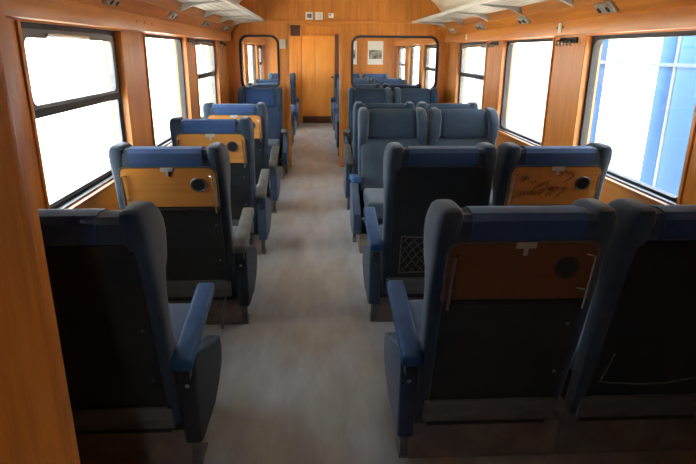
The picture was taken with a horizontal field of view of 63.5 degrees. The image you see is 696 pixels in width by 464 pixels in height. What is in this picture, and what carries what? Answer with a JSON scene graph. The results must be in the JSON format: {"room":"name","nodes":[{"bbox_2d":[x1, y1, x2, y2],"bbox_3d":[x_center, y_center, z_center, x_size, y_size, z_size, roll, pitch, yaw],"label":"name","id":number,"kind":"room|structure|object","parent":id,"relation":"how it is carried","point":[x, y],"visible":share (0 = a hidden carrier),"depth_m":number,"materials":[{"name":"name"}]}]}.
{"room":"train carriage","nodes":[
{"label":"train carriage","id":0,"kind":"room"},
{"bbox_2d":[0,0,79,463],"bbox_3d":[-1.011,-0.017,1.376,0.482,2.274,0.046,-1,18,-3],"label":"wall","id":1,"kind":"structure","parent":0,"point":[37,424],"depth_m":1.45,"materials":[{"name":"brown wood"}]},
{"bbox_2d":[6,17,263,209],"bbox_3d":[-1.529,-1.354,5.635,0.110,2.200,14.300,-1,18,-3],"label":"wall","id":2,"kind":"structure","parent":0,"point":[131,51],"depth_m":3.58,"materials":[{"name":"brown wood"}]},
{"bbox_2d":[20,21,125,208],"bbox_3d":[-1.363,-0.616,2.910,0.097,0.842,1.190,-1,18,-3],"label":"window","id":3,"kind":"structure","parent":2,"relation":"in","point":[86,191],"depth_m":2.88,"materials":[{"name":"black metal"}]},
{"bbox_2d":[102,0,119,5],"bbox_3d":[-1.243,-1.220,2.958,0.056,0.056,0.170,-1,18,-3],"label":"reading lamp","id":4,"kind":"object","parent":2,"relation":"attached to","point":[106,2],"visible":1,"depth_m":2.92,"materials":[{"name":"silver metal"}]},
{"bbox_2d":[3,0,233,40],"bbox_3d":[-1.361,-1.644,4.230,0.145,0.293,6.369,-1,18,-3],"label":"trim","id":5,"kind":"structure","parent":2,"relation":"attached to","point":[131,15],"depth_m":3.16,"materials":[{"name":"brown wood"}]},
{"bbox_2d":[145,34,187,145],"bbox_3d":[-1.452,-1.141,4.540,0.097,0.842,1.240,-1,18,-3],"label":"window","id":6,"kind":"structure","parent":2,"relation":"in","point":[166,141],"depth_m":5.03,"materials":[{"name":"black metal"}]},
{"bbox_2d":[166,11,177,18],"bbox_3d":[-1.310,-1.618,4.194,0.056,0.056,0.170,-1,18,-3],"label":"reading lamp","id":7,"kind":"object","parent":2,"relation":"attached to","point":[172,15],"visible":0.98,"depth_m":4.14,"materials":[{"name":"silver metal"}]},
{"bbox_2d":[187,38,196,44],"bbox_3d":[-1.440,-1.762,5.203,0.051,0.056,0.220,-1,18,-3],"label":"hook rail","id":8,"kind":"object","parent":2,"relation":"attached to","point":[190,40],"visible":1,"depth_m":5.18,"materials":[{"name":"black plastic"}]},
{"bbox_2d":[138,0,264,27],"bbox_3d":[-1.093,-1.701,4.205,0.387,0.104,6.350,-1,18,-3],"label":"luggage rack","id":9,"kind":"object","parent":2,"relation":"attached to","point":[230,13],"visible":1,"depth_m":4.82,"materials":[{"name":"grey metal"}]},
{"bbox_2d":[195,39,216,118],"bbox_3d":[-1.537,-1.647,6.108,0.097,0.842,1.220,-1,18,-3],"label":"window","id":10,"kind":"structure","parent":2,"relation":"in","point":[200,42],"depth_m":6.51,"materials":[{"name":"black metal"}]},
{"bbox_2d":[202,20,209,26],"bbox_3d":[-1.379,-2.026,5.458,0.056,0.056,0.170,-1,18,-3],"label":"reading lamp","id":11,"kind":"object","parent":2,"relation":"attached to","point":[206,23],"visible":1,"depth_m":5.40,"materials":[{"name":"silver metal"}]},
{"bbox_2d":[248,44,255,82],"bbox_3d":[-1.764,-2.991,10.276,0.097,0.842,1.450,-1,18,-3],"label":"window","id":12,"kind":"structure","parent":2,"relation":"in","point":[252,45],"depth_m":10.90,"materials":[{"name":"white glass"}]},
{"bbox_2d":[242,37,267,44],"bbox_3d":[-1.660,-3.416,9.723,0.145,0.293,5.049,-1,18,-3],"label":"trim","id":13,"kind":"structure","parent":2,"relation":"attached to","point":[252,40],"depth_m":10.19,"materials":[{"name":"brown wood"}]},
{"bbox_2d":[259,45,261,79],"bbox_3d":[-1.844,-3.466,11.749,0.097,0.842,0.850,-1,18,-3],"label":"window","id":14,"kind":"structure","parent":2,"relation":"in","point":[260,60],"depth_m":12.05,"materials":[{"name":"white glass"}]},
{"bbox_2d":[263,25,396,122],"bbox_3d":[-0.391,-3.632,12.411,2.920,2.400,0.060,-1,18,-3],"label":"wall","id":15,"kind":"structure","parent":0,"point":[270,49],"depth_m":12.30,"materials":[{"name":"brown wood"}]},
{"bbox_2d":[298,34,337,122],"bbox_3d":[-0.644,-3.370,12.408,0.860,1.900,0.079,-1,18,-3],"label":"door","id":16,"kind":"structure","parent":15,"relation":"in","point":[316,89],"depth_m":12.38,"materials":[{"name":"brown wood"}]},
{"bbox_2d":[353,41,356,63],"bbox_3d":[0.023,-3.924,12.300,0.340,0.490,0.014,-1,18,-3],"label":"framed poster","id":17,"kind":"object","parent":15,"relation":"attached to","point":[355,42],"visible":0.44,"depth_m":12.30,"materials":[{"name":"white paper"}]},
{"bbox_2d":[368,41,382,64],"bbox_3d":[0.602,-3.929,12.330,0.340,0.490,0.014,-1,18,-3],"label":"framed poster","id":18,"kind":"object","parent":15,"relation":"attached to","point":[375,48],"visible":1,"depth_m":12.33,"materials":[{"name":"white paper"}]},
{"bbox_2d":[369,50,381,58],"bbox_3d":[0.602,-3.895,12.335,0.279,0.186,0.002,0,18,-3],"label":"print","id":19,"kind":"object","parent":18,"relation":"attached to","point":[373,54],"depth_m":12.33},
{"bbox_2d":[226,0,448,166],"bbox_3d":[-0.126,-2.062,7.542,2.920,2.400,0.097,-1,18,-3],"label":"wall partition","id":20,"kind":"structure","parent":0,"point":[356,19],"depth_m":7.33,"materials":[{"name":"brown wood"}]},
{"bbox_2d":[279,39,286,48],"bbox_3d":[-0.847,-2.450,7.324,0.090,0.118,0.046,-1,18,-3],"label":"wall box","id":21,"kind":"object","parent":20,"relation":"attached to","point":[282,42],"visible":1,"depth_m":7.30,"materials":[{"name":"beige plastic"}]},
{"bbox_2d":[290,25,299,35],"bbox_3d":[-0.705,-2.679,7.439,0.145,0.160,0.144,-1,18,-3],"label":"sign","id":22,"kind":"object","parent":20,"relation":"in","point":[295,29],"depth_m":7.40,"materials":[{"name":"brown wood"}]},
{"bbox_2d":[306,12,312,19],"bbox_3d":[-0.498,-2.789,7.253,0.096,0.092,0.010,-1,18,-3],"label":"sign","id":23,"kind":"object","parent":20,"relation":"attached to","point":[309,15],"visible":1,"depth_m":7.25,"materials":[{"name":"white plastic"}]},
{"bbox_2d":[315,12,322,19],"bbox_3d":[-0.372,-2.790,7.258,0.096,0.092,0.012,-1,18,-3],"label":"sign","id":24,"kind":"object","parent":20,"relation":"attached to","point":[318,15],"visible":1,"depth_m":7.26,"materials":[{"name":"white plastic"}]},
{"bbox_2d":[328,13,333,17],"bbox_3d":[-0.219,-2.798,7.268,0.070,0.057,0.005,-1,18,-3],"label":"label","id":25,"kind":"object","parent":20,"relation":"attached to","point":[330,15],"visible":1,"depth_m":7.27,"materials":[{"name":"white paper"}]},
{"bbox_2d":[232,0,478,11],"bbox_3d":[-0.018,-2.438,5.368,3.000,0.550,14.300,-1,18,-3],"label":"ceiling","id":26,"kind":"structure","parent":0,"point":[443,5],"depth_m":6.75,"materials":[{"name":"beige paint"}]},
{"bbox_2d":[194,123,695,463],"bbox_3d":[-0.035,-0.282,6.062,3.120,0.080,14.300,-1,18,-3],"label":"floor","id":27,"kind":"structure","parent":0,"point":[304,381],"depth_m":2.96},
{"bbox_2d":[38,201,221,463],"bbox_3d":[-0.878,0.348,2.164,0.655,1.097,0.779,-1,18,-3],"label":"seat","id":28,"kind":"object","parent":27,"relation":"on","point":[142,379],"visible":0.79,"depth_m":1.92,"materials":[{"name":"blue fabric"}]},
{"bbox_2d":[169,303,190,346],"bbox_3d":[-0.915,0.459,2.337,0.496,0.130,0.515,0,18,-3],"label":"seat cushion","id":29,"kind":"object","parent":28,"relation":"on","point":[178,312],"depth_m":2.42,"materials":[{"name":"blue fabric"}]},
{"bbox_2d":[108,142,256,328],"bbox_3d":[-0.900,-0.017,3.297,0.655,1.097,0.779,-1,18,-3],"label":"seat","id":30,"kind":"object","parent":27,"relation":"on","point":[189,186],"visible":0.86,"depth_m":2.98,"materials":[{"name":"grey paint"}]},
{"bbox_2d":[232,226,237,238],"bbox_3d":[-0.937,0.094,3.470,0.496,0.130,0.515,0,18,-3],"label":"seat cushion","id":31,"kind":"object","parent":30,"relation":"on","point":[234,227],"depth_m":3.59,"materials":[{"name":"blue fabric"}]},
{"bbox_2d":[169,116,270,254],"bbox_3d":[-0.962,-0.385,4.438,0.655,1.097,0.779,-1,18,-3],"label":"seat","id":32,"kind":"object","parent":27,"relation":"on","point":[237,135],"visible":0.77,"depth_m":4.07,"materials":[{"name":"grey paint"}]},
{"bbox_2d":[202,102,279,212],"bbox_3d":[-1.024,-0.752,5.578,0.655,1.097,0.779,-1,18,-3],"label":"seat","id":33,"kind":"object","parent":27,"relation":"on","point":[258,112],"visible":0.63,"depth_m":5.20,"materials":[{"name":"blue fabric"}]},
{"bbox_2d":[237,87,288,178],"bbox_3d":[-1.096,-1.270,7.184,0.655,1.097,0.779,-1,18,-3],"label":"seat","id":34,"kind":"object","parent":27,"relation":"on","point":[272,97],"visible":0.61,"depth_m":7.25,"materials":[{"name":"blue fabric"}]},
{"bbox_2d":[268,139,279,154],"bbox_3d":[-1.120,-1.079,7.106,0.496,0.130,0.515,0,18,-3],"label":"seat cushion","id":35,"kind":"object","parent":34,"relation":"on","point":[271,142],"depth_m":7.02,"materials":[{"name":"blue fabric"}]},
{"bbox_2d":[267,106,281,143],"bbox_3d":[-1.135,-1.399,7.347,0.528,0.482,0.192,0,18,-3],"label":"cushion","id":36,"kind":"object","parent":34,"relation":"on","point":[274,112],"depth_m":7.31,"materials":[{"name":"blue fabric"}]},
{"bbox_2d":[247,82,292,144],"bbox_3d":[-1.197,-1.779,8.762,0.655,1.097,0.779,-1,18,-3],"label":"seat","id":37,"kind":"object","parent":27,"relation":"on","point":[250,84],"visible":0.09,"depth_m":8.24,"materials":[{"name":"blue fabric"}]},
{"bbox_2d":[255,79,295,142],"bbox_3d":[-1.259,-2.147,9.903,0.655,1.097,0.779,-1,18,-3],"label":"seat","id":38,"kind":"object","parent":27,"relation":"on","point":[293,107],"visible":0.16,"depth_m":9.71,"materials":[{"name":"blue fabric"}]},
{"bbox_2d":[268,73,298,126],"bbox_3d":[-1.367,-2.790,11.898,0.655,1.097,0.779,-1,18,-3],"label":"seat","id":39,"kind":"object","parent":27,"relation":"on","point":[294,101],"visible":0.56,"depth_m":11.98,"materials":[{"name":"blue fabric"}]},
{"bbox_2d":[290,84,294,104],"bbox_3d":[-1.406,-2.919,12.061,0.528,0.482,0.192,0,18,-3],"label":"cushion","id":40,"kind":"object","parent":39,"relation":"on","point":[292,86],"depth_m":12.03,"materials":[{"name":"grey fabric"}]},
{"bbox_2d":[331,73,360,125],"bbox_3d":[-0.033,-2.802,11.967,0.655,1.097,0.779,-1,18,-3],"label":"seat","id":41,"kind":"object","parent":27,"relation":"on","point":[336,75],"visible":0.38,"depth_m":12.02,"materials":[{"name":"blue fabric"}]},
{"bbox_2d":[335,87,336,103],"bbox_3d":[-0.013,-2.931,12.133,0.528,0.482,0.192,0,18,-3],"label":"cushion","id":42,"kind":"object","parent":41,"relation":"on","point":[335,87],"depth_m":12.08,"materials":[{"name":"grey fabric"}]},
{"bbox_2d":[333,77,368,137],"bbox_3d":[0.044,-2.345,10.552,0.655,1.097,0.779,-1,18,-3],"label":"seat","id":43,"kind":"object","parent":27,"relation":"on","point":[335,106],"visible":0.2,"depth_m":10.30,"materials":[{"name":"blue fabric"}]},
{"bbox_2d":[334,79,371,139],"bbox_3d":[0.103,-1.993,9.457,0.655,1.097,0.779,-1,18,-3],"label":"seat","id":44,"kind":"object","parent":27,"relation":"on","point":[355,81],"visible":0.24,"depth_m":9.53,"materials":[{"name":"blue fabric"}]},
{"bbox_2d":[336,83,380,155],"bbox_3d":[0.144,-1.751,8.708,0.655,1.097,0.779,-1,18,-3],"label":"seat","id":45,"kind":"object","parent":27,"relation":"on","point":[377,85],"visible":0.18,"depth_m":8.43,"materials":[{"name":"blue fabric"}]},
{"bbox_2d":[343,87,391,173],"bbox_3d":[0.268,-1.282,7.255,0.655,1.097,0.779,-1,18,-3],"label":"seat","id":46,"kind":"object","parent":27,"relation":"on","point":[365,95],"visible":0.35,"depth_m":7.32,"materials":[{"name":"blue fabric"}]},
{"bbox_2d":[350,110,352,142],"bbox_3d":[0.288,-1.411,7.421,0.528,0.482,0.192,0,18,-3],"label":"cushion","id":47,"kind":"object","parent":46,"relation":"on","point":[351,111],"depth_m":7.37,"materials":[{"name":"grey fabric"}]},
{"bbox_2d":[362,73,388,78],"bbox_3d":[0.599,-2.807,11.999,0.596,1.097,0.779,-1,18,-3],"label":"seat","id":48,"kind":"object","parent":27,"relation":"on","point":[364,75],"visible":0.16,"depth_m":12.07,"materials":[{"name":"blue fabric"}]},
{"bbox_2d":[343,101,414,209],"bbox_3d":[0.290,-0.794,5.742,0.655,1.097,0.779,-1,18,-3],"label":"seat","id":49,"kind":"object","parent":27,"relation":"on","point":[349,160],"visible":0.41,"depth_m":5.42,"materials":[{"name":"blue fabric"}]},
{"bbox_2d":[371,78,401,83],"bbox_3d":[0.676,-2.351,10.584,0.596,1.097,0.779,-1,18,-3],"label":"seat","id":50,"kind":"object","parent":27,"relation":"on","point":[372,79],"visible":0.12,"depth_m":10.07,"materials":[{"name":"blue fabric"}]},
{"bbox_2d":[349,107,427,252],"bbox_3d":[0.352,-0.429,4.609,0.655,1.097,0.779,-1,18,-3],"label":"seat","id":51,"kind":"object","parent":27,"relation":"on","point":[377,128],"visible":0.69,"depth_m":4.68,"materials":[{"name":"blue fabric"}]},
{"bbox_2d":[363,188,383,217],"bbox_3d":[0.387,-0.238,4.534,0.496,0.130,0.515,0,18,-3],"label":"seat cushion","id":52,"kind":"object","parent":51,"relation":"on","point":[372,197],"depth_m":4.42,"materials":[{"name":"grey fabric"}]},
{"bbox_2d":[361,137,421,195],"bbox_3d":[0.372,-0.559,4.775,0.528,0.482,0.192,0,18,-3],"label":"cushion","id":53,"kind":"object","parent":51,"relation":"on","point":[372,148],"depth_m":4.72,"materials":[{"name":"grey fabric"}]},
{"bbox_2d":[373,79,407,87],"bbox_3d":[0.735,-1.998,9.490,0.596,1.097,0.779,-1,18,-3],"label":"seat","id":54,"kind":"object","parent":27,"relation":"on","point":[403,81],"visible":0.16,"depth_m":9.56,"materials":[{"name":"blue fabric"}]},
{"bbox_2d":[382,83,420,88],"bbox_3d":[0.776,-1.756,8.740,0.596,1.097,0.779,-1,18,-3],"label":"seat","id":55,"kind":"object","parent":27,"relation":"on","point":[384,85],"visible":0.08,"depth_m":8.22,"materials":[{"name":"blue fabric"}]},
{"bbox_2d":[393,87,437,107],"bbox_3d":[0.899,-1.288,7.287,0.596,1.097,0.779,-1,18,-3],"label":"seat","id":56,"kind":"object","parent":27,"relation":"on","point":[414,95],"visible":0.27,"depth_m":7.35,"materials":[{"name":"blue fabric"}]},
{"bbox_2d":[362,142,497,321],"bbox_3d":[0.435,-0.028,3.366,0.655,1.097,0.779,-1,18,-3],"label":"seat","id":57,"kind":"object","parent":27,"relation":"on","point":[414,177],"visible":0.75,"depth_m":2.99,"materials":[{"name":"grey paint"}]},
{"bbox_2d":[379,225,382,252],"bbox_3d":[0.456,0.082,3.542,0.496,0.130,0.515,0,18,-3],"label":"seat cushion","id":58,"kind":"object","parent":57,"relation":"on","point":[380,227],"depth_m":3.64,"materials":[{"name":"blue fabric"}]},
{"bbox_2d":[416,102,477,145],"bbox_3d":[0.921,-0.800,5.774,0.596,1.097,0.779,-1,18,-3],"label":"seat","id":59,"kind":"object","parent":27,"relation":"on","point":[470,105],"visible":0.14,"depth_m":5.26,"materials":[{"name":"blue fabric"}]},
{"bbox_2d":[428,107,498,205],"bbox_3d":[0.983,-0.435,4.642,0.596,1.097,0.779,-1,18,-3],"label":"seat","id":60,"kind":"object","parent":27,"relation":"on","point":[446,127],"visible":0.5,"depth_m":4.71,"materials":[{"name":"blue fabric"}]},
{"bbox_2d":[433,137,487,145],"bbox_3d":[0.973,-0.564,4.806,0.528,0.482,0.192,0,18,-3],"label":"cushion","id":61,"kind":"object","parent":60,"relation":"on","point":[437,141],"depth_m":4.74,"materials":[{"name":"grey fabric"}]},
{"bbox_2d":[489,189,492,205],"bbox_3d":[0.988,-0.244,4.565,0.496,0.130,0.515,0,18,-3],"label":"seat cushion","id":62,"kind":"object","parent":60,"relation":"on","point":[491,197],"depth_m":4.43,"materials":[{"name":"grey fabric"}]},
{"bbox_2d":[384,198,616,457],"bbox_3d":[0.504,0.336,2.235,0.655,1.097,0.779,-1,18,-3],"label":"seat","id":63,"kind":"object","parent":27,"relation":"on","point":[480,365],"visible":1,"depth_m":1.95,"materials":[{"name":"grey paint"}]},
{"bbox_2d":[409,300,422,343],"bbox_3d":[0.525,0.446,2.411,0.496,0.130,0.515,0,18,-3],"label":"seat cushion","id":64,"kind":"object","parent":63,"relation":"on","point":[416,306],"depth_m":2.48,"materials":[{"name":"blue fabric"}]},
{"bbox_2d":[492,142,612,205],"bbox_3d":[1.066,-0.034,3.399,0.596,1.097,0.779,-1,18,-3],"label":"seat","id":65,"kind":"object","parent":27,"relation":"on","point":[523,175],"visible":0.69,"depth_m":2.93,"materials":[{"name":"grey paint"}]},
{"bbox_2d":[554,198,695,453],"bbox_3d":[1.138,0.331,2.268,0.596,1.097,0.779,-1,18,-3],"label":"seat","id":66,"kind":"object","parent":27,"relation":"on","point":[629,385],"visible":0.9,"depth_m":2.03,"materials":[{"name":"grey paint"}]},
{"bbox_2d":[570,304,590,370],"bbox_3d":[1.130,0.441,2.442,0.496,0.130,0.515,0,18,-3],"label":"seat cushion","id":67,"kind":"object","parent":66,"relation":"on","point":[574,357],"depth_m":2.24,"materials":[{"name":"blue fabric"}]},
{"bbox_2d":[396,28,695,204],"bbox_3d":[1.477,-1.380,5.790,0.110,2.200,14.300,-1,18,-3],"label":"wall","id":68,"kind":"structure","parent":0,"point":[569,65],"depth_m":4.06,"materials":[{"name":"brown wood"}]},
{"bbox_2d":[398,46,404,77],"bbox_3d":[1.134,-3.438,11.736,0.097,0.842,1.100,-1,18,-3],"label":"window","id":69,"kind":"structure","parent":68,"relation":"in","point":[400,47],"depth_m":12.10,"materials":[{"name":"white glass"}]},
{"bbox_2d":[392,38,435,45],"bbox_3d":[1.151,-3.441,9.868,0.145,0.293,5.049,-1,18,-3],"label":"trim","id":70,"kind":"structure","parent":68,"relation":"attached to","point":[397,41],"depth_m":9.94,"materials":[{"name":"brown wood"}]},
{"bbox_2d":[410,45,419,83],"bbox_3d":[1.218,-2.941,10.191,0.097,0.842,1.150,-1,18,-3],"label":"window","id":71,"kind":"structure","parent":68,"relation":"in","point":[412,47],"depth_m":10.68,"materials":[{"name":"black rubber"}]},
{"bbox_2d":[424,44,435,87],"bbox_3d":[1.295,-2.481,8.766,0.097,0.842,1.050,-1,18,-3],"label":"window","id":72,"kind":"structure","parent":68,"relation":"in","point":[433,46],"depth_m":9.11,"materials":[{"name":"black rubber"}]},
{"bbox_2d":[449,28,456,32],"bbox_3d":[1.269,-2.443,6.814,0.063,0.064,0.204,-1,18,-3],"label":"reading lamp","id":73,"kind":"object","parent":68,"relation":"attached to","point":[452,30],"visible":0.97,"depth_m":6.75,"materials":[{"name":"silver metal"}]},
{"bbox_2d":[458,42,485,102],"bbox_3d":[1.421,-1.738,6.461,0.097,0.842,1.200,-1,18,-3],"label":"window","id":74,"kind":"structure","parent":68,"relation":"in","point":[464,46],"depth_m":6.79,"materials":[{"name":"black rubber"}]},
{"bbox_2d":[475,23,484,29],"bbox_3d":[1.331,-2.072,5.664,0.063,0.064,0.204,-1,18,-3],"label":"reading lamp","id":75,"kind":"object","parent":68,"relation":"attached to","point":[479,26],"visible":0.94,"depth_m":5.61,"materials":[{"name":"silver metal"}]},
{"bbox_2d":[488,41,498,46],"bbox_3d":[1.417,-1.837,5.503,0.051,0.056,0.220,-1,18,-3],"label":"hook rail","id":76,"kind":"object","parent":68,"relation":"attached to","point":[493,43],"visible":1,"depth_m":5.47,"materials":[{"name":"black plastic"}]},
{"bbox_2d":[412,0,612,29],"bbox_3d":[1.185,-1.721,4.323,0.387,0.104,6.350,-1,18,-3],"label":"luggage rack","id":77,"kind":"object","parent":68,"relation":"attached to","point":[481,11],"visible":1,"depth_m":4.61,"materials":[{"name":"grey metal"}]},
{"bbox_2d":[516,15,530,24],"bbox_3d":[1.397,-1.685,4.467,0.063,0.064,0.204,-1,18,-3],"label":"reading lamp","id":78,"kind":"object","parent":68,"relation":"attached to","point":[521,19],"visible":0.95,"depth_m":4.42,"materials":[{"name":"silver metal"}]},
{"bbox_2d":[498,38,552,145],"bbox_3d":[1.510,-1.207,4.817,0.097,0.842,1.160,-1,18,-3],"label":"window","id":79,"kind":"structure","parent":68,"relation":"in","point":[526,140],"depth_m":5.24,"materials":[{"name":"black rubber"}]},
{"bbox_2d":[556,23,563,32],"bbox_3d":[1.465,-1.410,3.886,0.008,0.064,0.124,-1,18,-3],"label":"tag","id":80,"kind":"object","parent":68,"relation":"attached to","point":[559,27],"visible":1,"depth_m":3.88,"materials":[{"name":"white plastic"}]},
{"bbox_2d":[556,37,577,45],"bbox_3d":[1.505,-1.315,3.887,0.051,0.056,0.275,-1,18,-3],"label":"hook rail","id":81,"kind":"object","parent":68,"relation":"attached to","point":[569,40],"visible":1,"depth_m":3.84,"materials":[{"name":"black plastic"}]},
{"bbox_2d":[441,0,695,42],"bbox_3d":[1.450,-1.669,4.375,0.145,0.293,6.369,-1,18,-3],"label":"trim","id":82,"kind":"structure","parent":68,"relation":"attached to","point":[632,15],"depth_m":3.42,"materials":[{"name":"brown wood"}]},
{"bbox_2d":[594,1,618,13],"bbox_3d":[1.466,-1.275,3.193,0.063,0.064,0.204,-1,18,-3],"label":"reading lamp","id":83,"kind":"object","parent":68,"relation":"attached to","point":[609,6],"visible":0.95,"depth_m":3.15,"materials":[{"name":"silver metal"}]},
{"bbox_2d":[578,30,695,204],"bbox_3d":[1.599,-0.679,3.177,0.097,0.842,1.190,-1,18,-3],"label":"window","id":84,"kind":"structure","parent":68,"relation":"in","point":[647,192],"depth_m":3.27,"materials":[{"name":"black rubber"}]},
{"label":"outside","id":85,"kind":"structure","parent":0,"visible":0},
{"bbox_2d":[29,69,252,200],"bbox_3d":[-1.054,-3.536,19.845,120.000,0.150,120.000,-1,18,-3],"label":"ground","id":86,"kind":"structure","parent":85,"point":[75,145],"depth_m":21.60,"materials":[{"name":"white"}]},
{"bbox_2d":[402,36,695,195],"bbox_3d":[5.019,-2.825,10.935,2.800,4.050,38.000,-1,18,-3],"label":"coach","id":87,"kind":"object","parent":86,"relation":"on","point":[645,101],"visible":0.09,"depth_m":7.65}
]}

